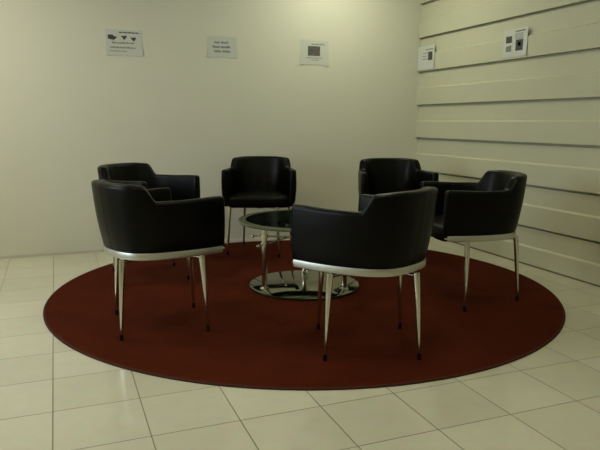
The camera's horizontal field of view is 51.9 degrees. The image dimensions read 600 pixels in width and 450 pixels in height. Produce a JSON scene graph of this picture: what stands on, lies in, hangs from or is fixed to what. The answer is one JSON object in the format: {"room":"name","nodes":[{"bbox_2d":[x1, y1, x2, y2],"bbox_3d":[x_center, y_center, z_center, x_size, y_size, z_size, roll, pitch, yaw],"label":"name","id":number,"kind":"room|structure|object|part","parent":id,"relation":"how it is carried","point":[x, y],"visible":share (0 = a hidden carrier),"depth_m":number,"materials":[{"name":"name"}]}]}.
{"room":"waiting area","nodes":[
{"label":"waiting area","id":0,"kind":"room"},
{"bbox_2d":[0,0,423,255],"bbox_3d":[-1.646,-1.137,5.247,6.259,2.750,0.100,-4,10,-21],"label":"wall","id":1,"kind":"structure","parent":0,"point":[70,108],"depth_m":5.45,"materials":[{"name":"paint"}]},
{"bbox_2d":[105,29,142,55],"bbox_3d":[-1.476,-1.532,5.187,0.297,0.210,0.007,-4,10,-21],"label":"paper notice","id":2,"kind":"object","parent":1,"relation":"attached to","point":[118,42],"visible":1,"depth_m":5.19,"materials":[{"name":"white paper"}]},
{"bbox_2d":[108,34,115,39],"bbox_3d":[-1.567,-1.569,5.147,0.074,0.044,0.001,-4,10,-21],"label":"picture","id":3,"kind":"object","parent":2,"relation":"attached to","point":[110,36],"depth_m":5.15},
{"bbox_2d":[0,237,289,258],"bbox_3d":[-1.631,0.216,5.424,6.059,0.022,0.006,-4,10,-21],"label":"baseboard","id":4,"kind":"structure","parent":1,"relation":"attached to","point":[273,238],"depth_m":5.29,"materials":[{"name":"paint"}]},
{"bbox_2d":[208,36,236,57],"bbox_3d":[-0.691,-1.584,5.491,0.262,0.185,0.007,-4,10,-21],"label":"paper notice","id":5,"kind":"object","parent":1,"relation":"attached to","point":[218,46],"visible":1,"depth_m":5.49,"materials":[{"name":"grey paper"}]},
{"bbox_2d":[300,39,328,66],"bbox_3d":[0.141,-1.619,5.817,0.292,0.238,0.007,-4,10,-21],"label":"paper notice","id":6,"kind":"object","parent":1,"relation":"attached to","point":[312,52],"visible":1,"depth_m":5.82,"materials":[{"name":"grey paper"}]},
{"bbox_2d":[308,46,319,55],"bbox_3d":[0.132,-1.639,5.812,0.124,0.088,0.001,-4,10,-21],"label":"picture","id":7,"kind":"object","parent":6,"relation":"attached to","point":[312,50],"depth_m":5.81},
{"bbox_2d":[0,236,599,449],"bbox_3d":[-0.179,0.902,1.794,6.259,0.120,8.143,-4,10,-21],"label":"floor","id":8,"kind":"structure","parent":0,"point":[54,396],"depth_m":2.50,"materials":[{"name":"beige tile"}]},
{"bbox_2d":[43,240,565,390],"bbox_3d":[0.025,0.423,4.261,3.332,0.008,3.332,-4,10,-21],"label":"round rug","id":9,"kind":"object","parent":8,"relation":"on","point":[253,340],"visible":0.77,"depth_m":3.45,"materials":[{"name":"red carpet"}]},
{"bbox_2d":[97,163,199,279],"bbox_3d":[-1.097,-0.029,4.462,0.649,0.810,0.649,5,11,28],"label":"tub chair","id":10,"kind":"object","parent":9,"relation":"on","point":[183,187],"visible":0.24,"depth_m":4.58,"materials":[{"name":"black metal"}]},
{"bbox_3d":[-0.818,0.176,4.390,0.055,0.410,0.033,4,10,20],"label":"leg","id":11,"kind":"part","parent":10,"relation":"part of","materials":[{"name":"silver metal"}]},
{"bbox_2d":[91,179,224,340],"bbox_3d":[-0.790,0.150,3.401,0.622,0.810,0.620,-8,13,-41],"label":"tub chair","id":12,"kind":"object","parent":9,"relation":"on","point":[136,223],"visible":1,"depth_m":3.15,"materials":[{"name":"black leather"}]},
{"bbox_3d":[-1.053,0.314,3.565,0.055,0.410,0.033,5,11,25],"label":"leg","id":13,"kind":"part","parent":12,"relation":"part of","materials":[{"name":"silver metal"}]},
{"bbox_3d":[-0.913,0.381,3.173,0.033,0.410,0.055,5,11,25],"label":"leg","id":14,"kind":"part","parent":12,"relation":"part of","materials":[{"name":"silver metal"}]},
{"bbox_3d":[-0.655,0.292,3.704,0.033,0.410,0.055,5,11,25],"label":"leg","id":15,"kind":"part","parent":12,"relation":"part of","materials":[{"name":"silver metal"}]},
{"bbox_3d":[-0.515,0.358,3.312,0.055,0.410,0.033,5,11,25],"label":"leg","id":16,"kind":"part","parent":12,"relation":"part of","materials":[{"name":"silver metal"}]},
{"bbox_2d":[221,156,296,257],"bbox_3d":[-0.345,-0.178,5.362,0.620,0.810,0.602,0,10,-1],"label":"tub chair","id":17,"kind":"object","parent":9,"relation":"on","point":[270,182],"visible":0.97,"depth_m":5.39,"materials":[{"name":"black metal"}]},
{"bbox_3d":[-0.597,0.038,5.217,0.055,0.410,0.033,-6,11,-32],"label":"leg","id":18,"kind":"part","parent":17,"relation":"part of","materials":[{"name":"silver metal"}]},
{"bbox_3d":[-0.505,-0.029,5.623,0.033,0.410,0.055,-6,11,-32],"label":"leg","id":19,"kind":"part","parent":17,"relation":"part of","materials":[{"name":"silver metal"}]},
{"bbox_2d":[228,191,289,207],"bbox_3d":[-0.344,-0.227,5.303,0.505,0.103,0.478,0,10,-1],"label":"seat cushion","id":20,"kind":"object","parent":17,"relation":"on","point":[236,199],"depth_m":5.08,"materials":[{"name":"black leather"}]},
{"bbox_3d":[-0.185,0.055,5.127,0.033,0.410,0.055,-6,11,-32],"label":"leg","id":21,"kind":"part","parent":17,"relation":"part of","materials":[{"name":"silver metal"}]},
{"bbox_2d":[238,210,358,300],"bbox_3d":[0.030,0.187,4.228,0.900,0.468,0.900,-4,10,-21],"label":"coffee table","id":22,"kind":"object","parent":9,"relation":"on","point":[296,285],"visible":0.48,"depth_m":4.13,"materials":[{"name":"silver glass"}]},
{"bbox_3d":[-0.235,0.215,4.081,0.038,0.428,0.038,-4,10,-21],"label":"post","id":23,"kind":"part","parent":22,"relation":"part of","materials":[{"name":"silver metal"}]},
{"bbox_3d":[0.031,-0.036,4.191,0.796,0.016,0.796,-4,10,-21],"label":"glass","id":24,"kind":"part","parent":22,"relation":"part of","materials":[{"name":"clear glass"}]},
{"bbox_3d":[0.029,0.076,4.055,0.678,0.012,0.012,0,10,1],"label":"cross rod","id":25,"kind":"part","parent":22,"relation":"part of","materials":[{"name":"silver metal"}]},
{"bbox_3d":[-0.101,0.091,4.291,0.012,0.012,0.678,6,11,30],"label":"cross rod","id":26,"kind":"part","parent":22,"relation":"part of","materials":[{"name":"silver metal"}]},
{"bbox_2d":[249,270,358,300],"bbox_3d":[0.029,0.410,4.266,0.756,0.016,0.756,-4,10,-21],"label":"table base","id":27,"kind":"object","parent":22,"relation":"attached to","point":[296,285],"depth_m":4.18,"materials":[{"name":"silver metal"}]},
{"bbox_3d":[0.293,0.217,4.076,0.038,0.428,0.038,-4,10,-21],"label":"post","id":28,"kind":"part","parent":22,"relation":"part of","materials":[{"name":"silver metal"}]},
{"bbox_2d":[291,187,437,360],"bbox_3d":[0.334,0.205,3.092,0.655,0.810,0.655,8,12,40],"label":"tub chair","id":29,"kind":"object","parent":9,"relation":"on","point":[389,234],"visible":1,"depth_m":2.83,"materials":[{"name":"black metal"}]},
{"bbox_3d":[0.114,0.359,3.323,0.055,0.410,0.033,9,13,42],"label":"leg","id":30,"kind":"part","parent":29,"relation":"part of","materials":[{"name":"silver metal"}]},
{"bbox_3d":[0.132,0.429,2.907,0.033,0.410,0.055,9,13,42],"label":"leg","id":31,"kind":"part","parent":29,"relation":"part of","materials":[{"name":"silver metal"}]},
{"bbox_3d":[0.536,0.357,3.341,0.033,0.410,0.055,9,13,42],"label":"leg","id":32,"kind":"part","parent":29,"relation":"part of","materials":[{"name":"silver metal"}]},
{"bbox_3d":[0.554,0.427,2.925,0.055,0.410,0.033,9,13,42],"label":"leg","id":33,"kind":"part","parent":29,"relation":"part of","materials":[{"name":"silver metal"}]},
{"bbox_2d":[358,158,438,195],"bbox_3d":[0.779,-0.140,5.156,0.637,0.810,0.609,0,10,-3],"label":"tub chair","id":34,"kind":"object","parent":9,"relation":"on","point":[375,175],"visible":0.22,"depth_m":5.29,"materials":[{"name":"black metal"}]},
{"bbox_2d":[416,170,526,310],"bbox_3d":[1.078,0.066,3.937,0.630,0.810,0.620,0,10,-3],"label":"tub chair","id":35,"kind":"object","parent":9,"relation":"on","point":[488,209],"visible":0.92,"depth_m":3.65,"materials":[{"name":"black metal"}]},
{"bbox_2d":[431,215,446,241],"bbox_3d":[1.042,0.009,3.925,0.478,0.103,0.505,0,10,-3],"label":"seat cushion","id":36,"kind":"object","parent":35,"relation":"on","point":[437,230],"depth_m":3.74,"materials":[{"name":"black leather"}]},
{"bbox_3d":[0.992,0.301,3.685,0.033,0.410,0.055,3,10,15],"label":"leg","id":37,"kind":"part","parent":35,"relation":"part of","materials":[{"name":"silver metal"}]},
{"bbox_3d":[1.359,0.268,3.890,0.055,0.410,0.033,3,10,15],"label":"leg","id":38,"kind":"part","parent":35,"relation":"part of","materials":[{"name":"silver metal"}]},
{"bbox_2d":[415,0,599,284],"bbox_3d":[2.692,-0.690,2.669,0.100,2.750,7.943,-4,10,-21],"label":"wall","id":39,"kind":"structure","parent":0,"point":[535,114],"depth_m":4.85,"materials":[{"name":"paint"}]},
{"bbox_2d":[417,44,434,70],"bbox_3d":[1.242,-1.652,6.092,0.007,0.225,0.290,-4,10,-21],"label":"paper notice","id":40,"kind":"object","parent":39,"relation":"attached to","point":[426,53],"visible":1,"depth_m":6.09,"materials":[{"name":"grey paper"}]},
{"bbox_2d":[428,51,432,59],"bbox_3d":[1.271,-1.652,6.022,0.001,0.080,0.072,-4,10,-21],"label":"picture","id":41,"kind":"object","parent":40,"relation":"attached to","point":[430,53],"depth_m":6.02},
{"bbox_2d":[502,26,527,57],"bbox_3d":[1.712,-1.452,4.912,0.007,0.215,0.275,-4,10,-21],"label":"paper notice","id":42,"kind":"object","parent":39,"relation":"attached to","point":[515,40],"visible":1,"depth_m":4.91,"materials":[{"name":"white paper"}]},
{"bbox_2d":[506,36,511,43],"bbox_3d":[1.687,-1.493,4.977,0.001,0.052,0.070,-4,10,-21],"label":"picture","id":43,"kind":"object","parent":42,"relation":"on","point":[508,38],"depth_m":4.98},
{"bbox_2d":[515,39,522,50],"bbox_3d":[1.732,-1.423,4.873,0.001,0.084,0.084,-4,10,-21],"label":"picture","id":44,"kind":"object","parent":42,"relation":"attached to","point":[518,42],"depth_m":4.88},
{"bbox_2d":[453,242,599,286],"bbox_3d":[2.640,0.664,2.874,0.004,0.012,7.937,-4,10,-21],"label":"baseboard","id":45,"kind":"structure","parent":39,"relation":"attached to","point":[453,242],"depth_m":4.83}
]}

